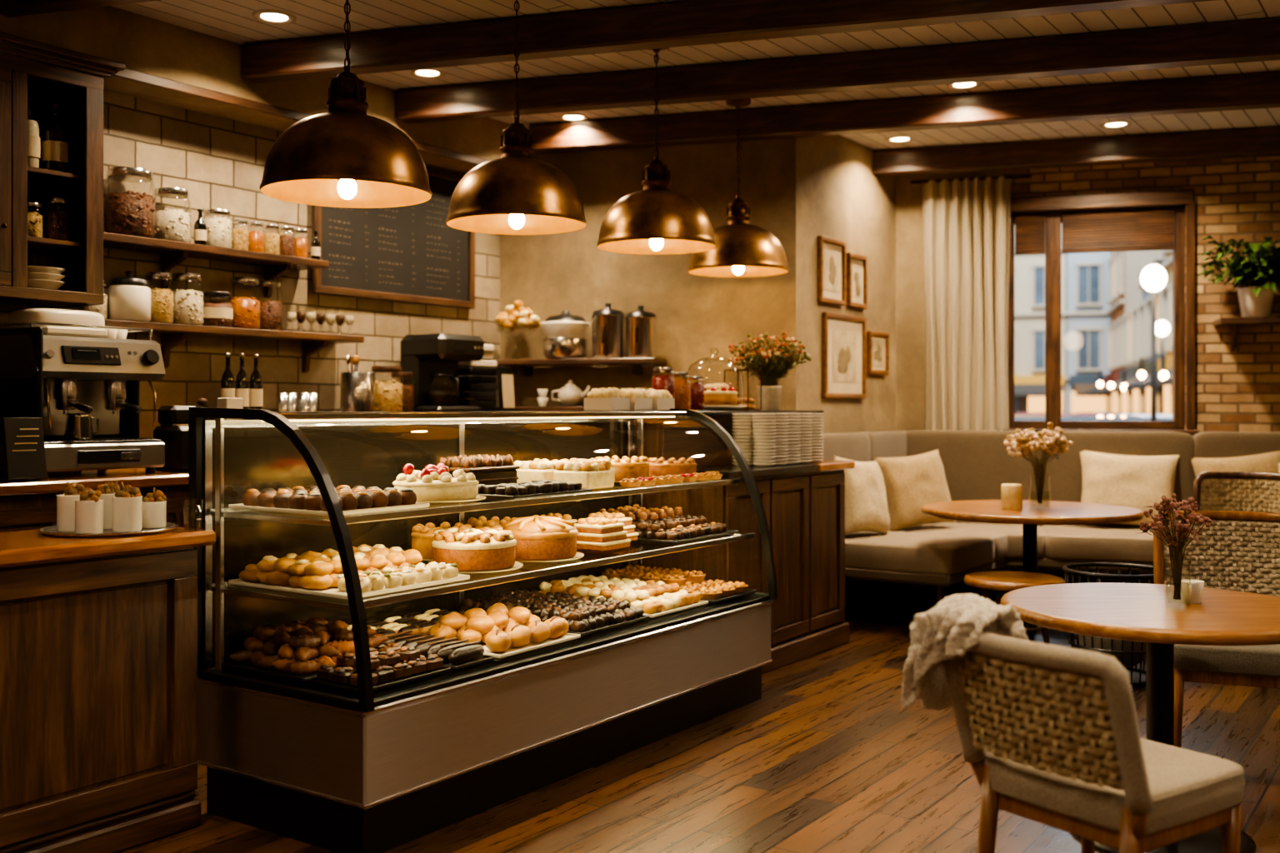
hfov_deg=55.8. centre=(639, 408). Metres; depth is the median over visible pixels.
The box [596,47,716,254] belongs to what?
pendant lamp
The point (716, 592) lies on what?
tray
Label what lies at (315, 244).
bottle
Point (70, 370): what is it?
espresso machine
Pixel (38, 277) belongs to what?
stacked bowls
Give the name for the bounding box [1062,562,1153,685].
wire basket
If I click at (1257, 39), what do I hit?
ceiling beam
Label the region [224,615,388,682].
pastries
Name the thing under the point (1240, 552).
dining chair
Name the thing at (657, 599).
tray
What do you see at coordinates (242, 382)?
syrup bottle
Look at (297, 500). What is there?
tray
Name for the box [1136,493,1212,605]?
vase
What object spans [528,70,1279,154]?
ceiling beam
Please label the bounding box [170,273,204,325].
storage jar
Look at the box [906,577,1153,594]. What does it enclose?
baseboard
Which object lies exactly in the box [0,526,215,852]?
counter
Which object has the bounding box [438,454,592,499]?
pastries
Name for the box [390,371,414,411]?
storage jar
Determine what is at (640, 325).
urn
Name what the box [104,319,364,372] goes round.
wall shelf
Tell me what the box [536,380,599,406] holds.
teapot
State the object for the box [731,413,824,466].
plates
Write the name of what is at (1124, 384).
lantern
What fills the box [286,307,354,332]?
glasses
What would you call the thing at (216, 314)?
storage jar
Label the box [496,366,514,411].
menu stand
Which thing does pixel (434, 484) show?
cake
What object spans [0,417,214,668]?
countertop
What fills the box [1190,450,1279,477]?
throw pillow
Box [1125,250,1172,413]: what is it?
building
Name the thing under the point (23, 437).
sign
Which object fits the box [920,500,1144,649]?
round cafe table
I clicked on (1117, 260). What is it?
building
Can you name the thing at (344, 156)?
pendant lamp
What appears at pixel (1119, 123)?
recessed light
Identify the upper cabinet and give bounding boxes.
[0,31,125,308]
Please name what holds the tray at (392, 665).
in the display case
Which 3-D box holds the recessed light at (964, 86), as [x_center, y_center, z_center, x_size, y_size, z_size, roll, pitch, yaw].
[1.930,-1.924,7.190,0.210,0.012,0.210,0,0,0]
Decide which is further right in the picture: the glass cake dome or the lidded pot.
the glass cake dome
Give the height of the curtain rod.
0.024 m
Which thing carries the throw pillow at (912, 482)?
on the sofa
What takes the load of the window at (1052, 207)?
in the wall at (1237, 199)
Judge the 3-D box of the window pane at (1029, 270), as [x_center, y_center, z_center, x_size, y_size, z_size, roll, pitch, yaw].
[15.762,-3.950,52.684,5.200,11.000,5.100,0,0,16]
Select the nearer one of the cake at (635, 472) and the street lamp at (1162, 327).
the cake at (635, 472)
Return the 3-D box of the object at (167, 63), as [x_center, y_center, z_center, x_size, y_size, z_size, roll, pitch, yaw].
[-3.543,-1.761,4.583,0.316,0.332,9.000,0,0,35]
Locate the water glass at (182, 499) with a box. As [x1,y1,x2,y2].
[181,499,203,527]
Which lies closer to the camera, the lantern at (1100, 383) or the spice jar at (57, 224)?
the spice jar at (57, 224)
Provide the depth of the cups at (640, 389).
8.04 m
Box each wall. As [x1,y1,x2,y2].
[0,90,499,474]
[500,137,795,410]
[795,135,895,584]
[895,155,1279,589]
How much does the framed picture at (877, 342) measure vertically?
0.320 m
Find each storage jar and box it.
[104,166,156,238]
[145,272,174,323]
[154,187,191,243]
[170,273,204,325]
[201,290,233,327]
[202,209,232,248]
[228,277,260,329]
[255,280,283,330]
[371,365,403,411]
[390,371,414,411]
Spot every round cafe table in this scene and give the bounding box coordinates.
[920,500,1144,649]
[1000,582,1279,852]
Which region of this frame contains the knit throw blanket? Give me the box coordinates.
[901,593,1027,710]
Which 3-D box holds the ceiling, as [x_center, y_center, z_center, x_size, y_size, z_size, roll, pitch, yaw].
[-0.062,-1.990,3.302,12.171,0.120,12.387,0,0,4]
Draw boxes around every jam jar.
[651,367,674,398]
[669,371,691,409]
[683,375,704,410]
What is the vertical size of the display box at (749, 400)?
0.243 m
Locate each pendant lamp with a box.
[259,0,432,208]
[445,0,586,234]
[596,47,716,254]
[688,98,789,277]
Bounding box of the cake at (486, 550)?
[424,527,523,573]
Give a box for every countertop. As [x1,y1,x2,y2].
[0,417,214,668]
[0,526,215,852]
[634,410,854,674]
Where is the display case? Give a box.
[188,407,778,852]
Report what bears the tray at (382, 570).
in the display case
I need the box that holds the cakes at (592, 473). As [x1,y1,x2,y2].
[513,458,614,489]
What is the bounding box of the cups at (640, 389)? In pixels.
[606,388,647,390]
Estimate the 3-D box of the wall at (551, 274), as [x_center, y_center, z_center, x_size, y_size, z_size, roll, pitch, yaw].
[0.040,-0.265,8.347,2.107,3.330,0.150,0,0,16]
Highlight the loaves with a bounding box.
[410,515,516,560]
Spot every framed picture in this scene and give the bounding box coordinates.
[817,235,846,305]
[821,311,866,399]
[845,252,867,309]
[866,330,889,374]
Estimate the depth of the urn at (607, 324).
8.07 m
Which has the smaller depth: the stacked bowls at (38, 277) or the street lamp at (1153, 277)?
the stacked bowls at (38, 277)
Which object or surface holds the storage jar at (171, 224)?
on the wall shelf at (172, 252)
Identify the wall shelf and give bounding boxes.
[103,231,329,298]
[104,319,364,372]
[490,358,666,376]
[495,406,584,411]
[1213,316,1279,351]
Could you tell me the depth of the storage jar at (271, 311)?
6.72 m
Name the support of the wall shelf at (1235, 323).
attached to the wall at (1237, 199)
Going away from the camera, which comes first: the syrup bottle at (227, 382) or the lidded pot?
the syrup bottle at (227, 382)
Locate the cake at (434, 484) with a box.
[392,463,485,503]
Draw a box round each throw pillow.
[834,455,889,534]
[873,449,956,531]
[1080,450,1179,525]
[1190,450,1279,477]
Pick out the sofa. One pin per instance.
(976, 464)
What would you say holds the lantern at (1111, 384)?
on the building at (1147, 258)
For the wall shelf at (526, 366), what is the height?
0.105 m
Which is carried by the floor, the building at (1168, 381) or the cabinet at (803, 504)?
the cabinet at (803, 504)
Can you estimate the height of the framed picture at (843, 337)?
0.590 m
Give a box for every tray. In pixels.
[37,480,179,537]
[228,485,429,515]
[228,544,469,599]
[307,642,450,693]
[346,609,494,670]
[430,603,580,659]
[458,589,649,636]
[538,575,708,618]
[597,504,738,544]
[601,565,757,603]
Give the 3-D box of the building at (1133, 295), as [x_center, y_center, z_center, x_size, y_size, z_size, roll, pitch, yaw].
[18.482,-2.285,41.474,5.100,7.670,5.400,0,0,16]
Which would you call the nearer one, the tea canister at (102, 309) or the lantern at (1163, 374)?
the tea canister at (102, 309)
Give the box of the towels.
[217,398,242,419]
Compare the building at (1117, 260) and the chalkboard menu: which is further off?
the building at (1117, 260)
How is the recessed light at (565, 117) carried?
in the ceiling
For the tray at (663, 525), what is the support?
in the display case
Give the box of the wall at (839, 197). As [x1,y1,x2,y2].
[795,135,895,584]
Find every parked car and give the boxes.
[1014,415,1144,420]
[1015,412,1096,415]
[1081,411,1150,415]
[1110,413,1172,420]
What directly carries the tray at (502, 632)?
in the display case
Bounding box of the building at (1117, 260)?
[1084,251,1124,411]
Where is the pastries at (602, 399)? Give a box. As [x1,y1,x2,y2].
[584,387,674,410]
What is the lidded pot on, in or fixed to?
on the wall shelf at (526, 366)
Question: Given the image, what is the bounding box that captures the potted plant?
[1197,235,1279,317]
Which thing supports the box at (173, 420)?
on the countertop at (24, 505)
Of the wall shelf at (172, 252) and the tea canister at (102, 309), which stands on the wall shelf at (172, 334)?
the tea canister at (102, 309)
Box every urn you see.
[591,302,624,358]
[625,305,656,358]
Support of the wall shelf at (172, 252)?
attached to the wall at (220, 162)
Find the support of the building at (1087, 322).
on the ground
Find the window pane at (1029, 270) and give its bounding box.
[1014,223,1066,415]
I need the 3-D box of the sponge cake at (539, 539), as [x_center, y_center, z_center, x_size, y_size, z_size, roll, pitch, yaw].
[-0.411,0.518,4.876,0.372,0.163,0.372,0,0,35]
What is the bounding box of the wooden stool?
[964,571,1064,644]
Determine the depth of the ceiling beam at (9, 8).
5.24 m
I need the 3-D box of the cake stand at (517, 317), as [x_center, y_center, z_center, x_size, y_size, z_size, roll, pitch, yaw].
[-0.847,-0.538,8.340,0.319,0.412,0.310,0,0,16]
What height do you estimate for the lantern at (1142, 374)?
0.540 m
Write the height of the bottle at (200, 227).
0.200 m
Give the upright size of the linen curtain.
2.110 m
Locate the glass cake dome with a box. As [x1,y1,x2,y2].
[687,348,747,410]
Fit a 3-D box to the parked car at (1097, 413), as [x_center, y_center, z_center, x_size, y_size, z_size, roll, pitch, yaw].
[13.092,0.810,33.192,1.810,1.420,4.320,0,0,16]
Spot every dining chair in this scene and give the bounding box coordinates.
[942,631,1244,852]
[1153,510,1279,748]
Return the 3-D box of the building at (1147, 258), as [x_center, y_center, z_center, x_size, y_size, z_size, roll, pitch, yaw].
[16.956,-2.915,36.242,5.100,8.930,5.400,0,0,16]
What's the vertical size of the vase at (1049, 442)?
0.516 m
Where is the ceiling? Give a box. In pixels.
[110,0,1279,149]
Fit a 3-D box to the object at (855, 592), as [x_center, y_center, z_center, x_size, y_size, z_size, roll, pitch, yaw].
[1.494,1.330,8.640,0.020,0.140,1.700,0,0,35]
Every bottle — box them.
[27,94,39,168]
[41,102,68,172]
[193,209,206,244]
[220,352,234,398]
[235,353,249,409]
[249,354,262,409]
[310,230,319,259]
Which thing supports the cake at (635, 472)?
in the display case
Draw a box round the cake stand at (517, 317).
[494,300,540,359]
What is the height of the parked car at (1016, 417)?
1.420 m
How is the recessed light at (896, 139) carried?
in the ceiling
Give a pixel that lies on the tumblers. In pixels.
(286, 402)
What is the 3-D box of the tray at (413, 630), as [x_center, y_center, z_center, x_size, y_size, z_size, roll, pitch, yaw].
[-0.737,0.856,4.579,0.726,0.071,0.666,0,0,35]
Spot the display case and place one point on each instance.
(338, 771)
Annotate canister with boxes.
[82,280,107,319]
[107,270,150,321]
[340,355,374,411]
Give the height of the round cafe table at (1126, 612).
0.760 m
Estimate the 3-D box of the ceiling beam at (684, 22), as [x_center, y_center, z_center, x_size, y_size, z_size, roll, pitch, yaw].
[1.983,-1.835,5.245,8.472,0.185,0.130,0,0,16]
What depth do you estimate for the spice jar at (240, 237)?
6.58 m
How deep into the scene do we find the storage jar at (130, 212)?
5.98 m
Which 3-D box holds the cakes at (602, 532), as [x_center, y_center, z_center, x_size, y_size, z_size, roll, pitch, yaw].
[-0.225,0.529,5.313,0.475,0.128,0.435,0,0,35]
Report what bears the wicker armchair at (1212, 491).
on the floor
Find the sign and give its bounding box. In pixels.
[0,417,46,481]
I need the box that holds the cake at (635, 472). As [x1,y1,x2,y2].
[595,455,722,487]
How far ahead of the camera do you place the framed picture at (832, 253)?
8.38 m
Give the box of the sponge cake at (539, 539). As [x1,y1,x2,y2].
[502,515,584,562]
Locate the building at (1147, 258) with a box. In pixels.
[1107,250,1165,413]
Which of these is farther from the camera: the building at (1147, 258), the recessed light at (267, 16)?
the building at (1147, 258)
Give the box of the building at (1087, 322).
[1065,252,1110,412]
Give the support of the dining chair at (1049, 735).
on the floor
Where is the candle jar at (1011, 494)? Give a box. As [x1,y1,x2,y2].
[1000,483,1022,510]
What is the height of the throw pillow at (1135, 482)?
0.557 m
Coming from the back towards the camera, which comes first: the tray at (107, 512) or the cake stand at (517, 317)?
the cake stand at (517, 317)
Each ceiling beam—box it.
[0,0,159,17]
[242,0,1214,83]
[396,16,1279,123]
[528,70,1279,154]
[872,125,1279,176]
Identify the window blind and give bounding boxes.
[1015,207,1174,254]
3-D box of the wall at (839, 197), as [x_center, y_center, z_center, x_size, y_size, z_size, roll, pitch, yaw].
[1.443,-0.265,8.713,0.150,3.330,1.675,0,0,35]
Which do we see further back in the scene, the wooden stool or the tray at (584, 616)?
the wooden stool
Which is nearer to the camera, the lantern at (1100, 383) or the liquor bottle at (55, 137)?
the liquor bottle at (55, 137)
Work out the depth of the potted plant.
8.42 m
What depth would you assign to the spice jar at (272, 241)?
6.75 m
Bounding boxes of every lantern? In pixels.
[1097,371,1102,387]
[1108,371,1114,388]
[1121,371,1126,390]
[1138,357,1144,379]
[1160,355,1167,379]
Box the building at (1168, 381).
[1149,372,1172,387]
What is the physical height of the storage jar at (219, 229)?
0.210 m
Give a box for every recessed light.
[252,9,296,24]
[409,68,445,78]
[557,113,589,121]
[885,135,914,143]
[946,81,982,89]
[1099,120,1132,128]
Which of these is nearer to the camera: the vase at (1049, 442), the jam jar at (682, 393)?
the jam jar at (682, 393)
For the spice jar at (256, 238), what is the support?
on the wall shelf at (172, 252)
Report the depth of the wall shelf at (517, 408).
8.12 m
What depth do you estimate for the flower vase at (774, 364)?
7.43 m
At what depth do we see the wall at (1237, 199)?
8.74 m
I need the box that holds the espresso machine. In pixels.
[0,308,165,479]
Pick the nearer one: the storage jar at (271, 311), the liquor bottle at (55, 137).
the liquor bottle at (55, 137)
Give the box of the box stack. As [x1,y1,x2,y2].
[457,344,497,411]
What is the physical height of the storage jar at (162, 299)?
0.260 m
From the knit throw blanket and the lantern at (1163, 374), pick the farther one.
the lantern at (1163, 374)
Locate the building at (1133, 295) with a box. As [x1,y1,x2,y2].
[1093,250,1142,411]
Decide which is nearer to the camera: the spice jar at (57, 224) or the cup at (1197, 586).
the cup at (1197, 586)
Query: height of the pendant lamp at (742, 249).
1.102 m
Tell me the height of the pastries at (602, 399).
0.113 m
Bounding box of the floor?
[119,589,1279,852]
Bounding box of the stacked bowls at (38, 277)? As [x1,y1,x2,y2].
[27,265,65,289]
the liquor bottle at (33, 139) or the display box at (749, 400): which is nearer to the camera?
the liquor bottle at (33, 139)
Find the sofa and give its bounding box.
[810,430,1279,607]
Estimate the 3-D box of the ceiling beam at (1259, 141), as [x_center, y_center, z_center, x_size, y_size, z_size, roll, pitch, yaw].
[3.868,-1.835,8.442,4.545,0.185,0.130,0,0,16]
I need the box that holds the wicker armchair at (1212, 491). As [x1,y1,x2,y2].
[1191,471,1279,513]
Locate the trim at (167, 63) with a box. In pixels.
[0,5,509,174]
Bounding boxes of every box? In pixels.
[153,398,209,472]
[724,369,761,410]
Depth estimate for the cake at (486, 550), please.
4.44 m
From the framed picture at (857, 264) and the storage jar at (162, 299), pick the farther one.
the framed picture at (857, 264)
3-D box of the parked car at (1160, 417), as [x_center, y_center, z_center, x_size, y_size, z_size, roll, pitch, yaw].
[10.196,0.810,23.620,1.810,1.420,4.320,0,0,16]
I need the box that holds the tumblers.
[275,392,318,412]
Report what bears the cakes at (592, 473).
in the display case
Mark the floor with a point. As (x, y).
(828, 759)
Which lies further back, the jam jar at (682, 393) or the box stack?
the box stack
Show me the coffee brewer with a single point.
(433, 359)
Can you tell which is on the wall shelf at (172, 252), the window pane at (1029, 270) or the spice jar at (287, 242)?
the spice jar at (287, 242)
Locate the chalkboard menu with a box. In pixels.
[311,166,474,309]
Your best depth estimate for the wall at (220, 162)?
6.75 m
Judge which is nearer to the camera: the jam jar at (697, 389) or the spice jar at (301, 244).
the jam jar at (697, 389)
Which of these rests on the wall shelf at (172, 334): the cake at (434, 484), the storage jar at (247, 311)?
the storage jar at (247, 311)
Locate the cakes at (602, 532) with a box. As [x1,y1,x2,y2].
[532,511,638,551]
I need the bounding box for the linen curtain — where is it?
[922,176,1010,430]
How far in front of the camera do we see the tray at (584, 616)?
5.02 m
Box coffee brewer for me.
[400,333,484,411]
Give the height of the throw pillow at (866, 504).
0.552 m
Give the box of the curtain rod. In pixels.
[910,174,1031,184]
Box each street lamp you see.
[1140,265,1166,420]
[1155,320,1169,413]
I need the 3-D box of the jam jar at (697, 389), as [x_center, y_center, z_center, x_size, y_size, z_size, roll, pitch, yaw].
[0.294,-0.082,6.673,0.127,0.190,0.127,0,0,35]
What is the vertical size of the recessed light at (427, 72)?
0.012 m
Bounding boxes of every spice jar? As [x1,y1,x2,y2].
[27,202,43,237]
[44,197,69,240]
[232,219,249,250]
[247,221,264,252]
[263,224,279,254]
[279,226,295,256]
[292,229,308,258]
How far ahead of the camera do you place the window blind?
8.96 m
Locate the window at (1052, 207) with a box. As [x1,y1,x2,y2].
[996,189,1199,435]
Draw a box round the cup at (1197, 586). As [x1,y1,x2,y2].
[1180,580,1204,603]
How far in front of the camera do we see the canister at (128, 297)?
5.96 m
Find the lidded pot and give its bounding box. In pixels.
[540,310,589,359]
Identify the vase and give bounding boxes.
[728,331,811,410]
[1003,422,1073,509]
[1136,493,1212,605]

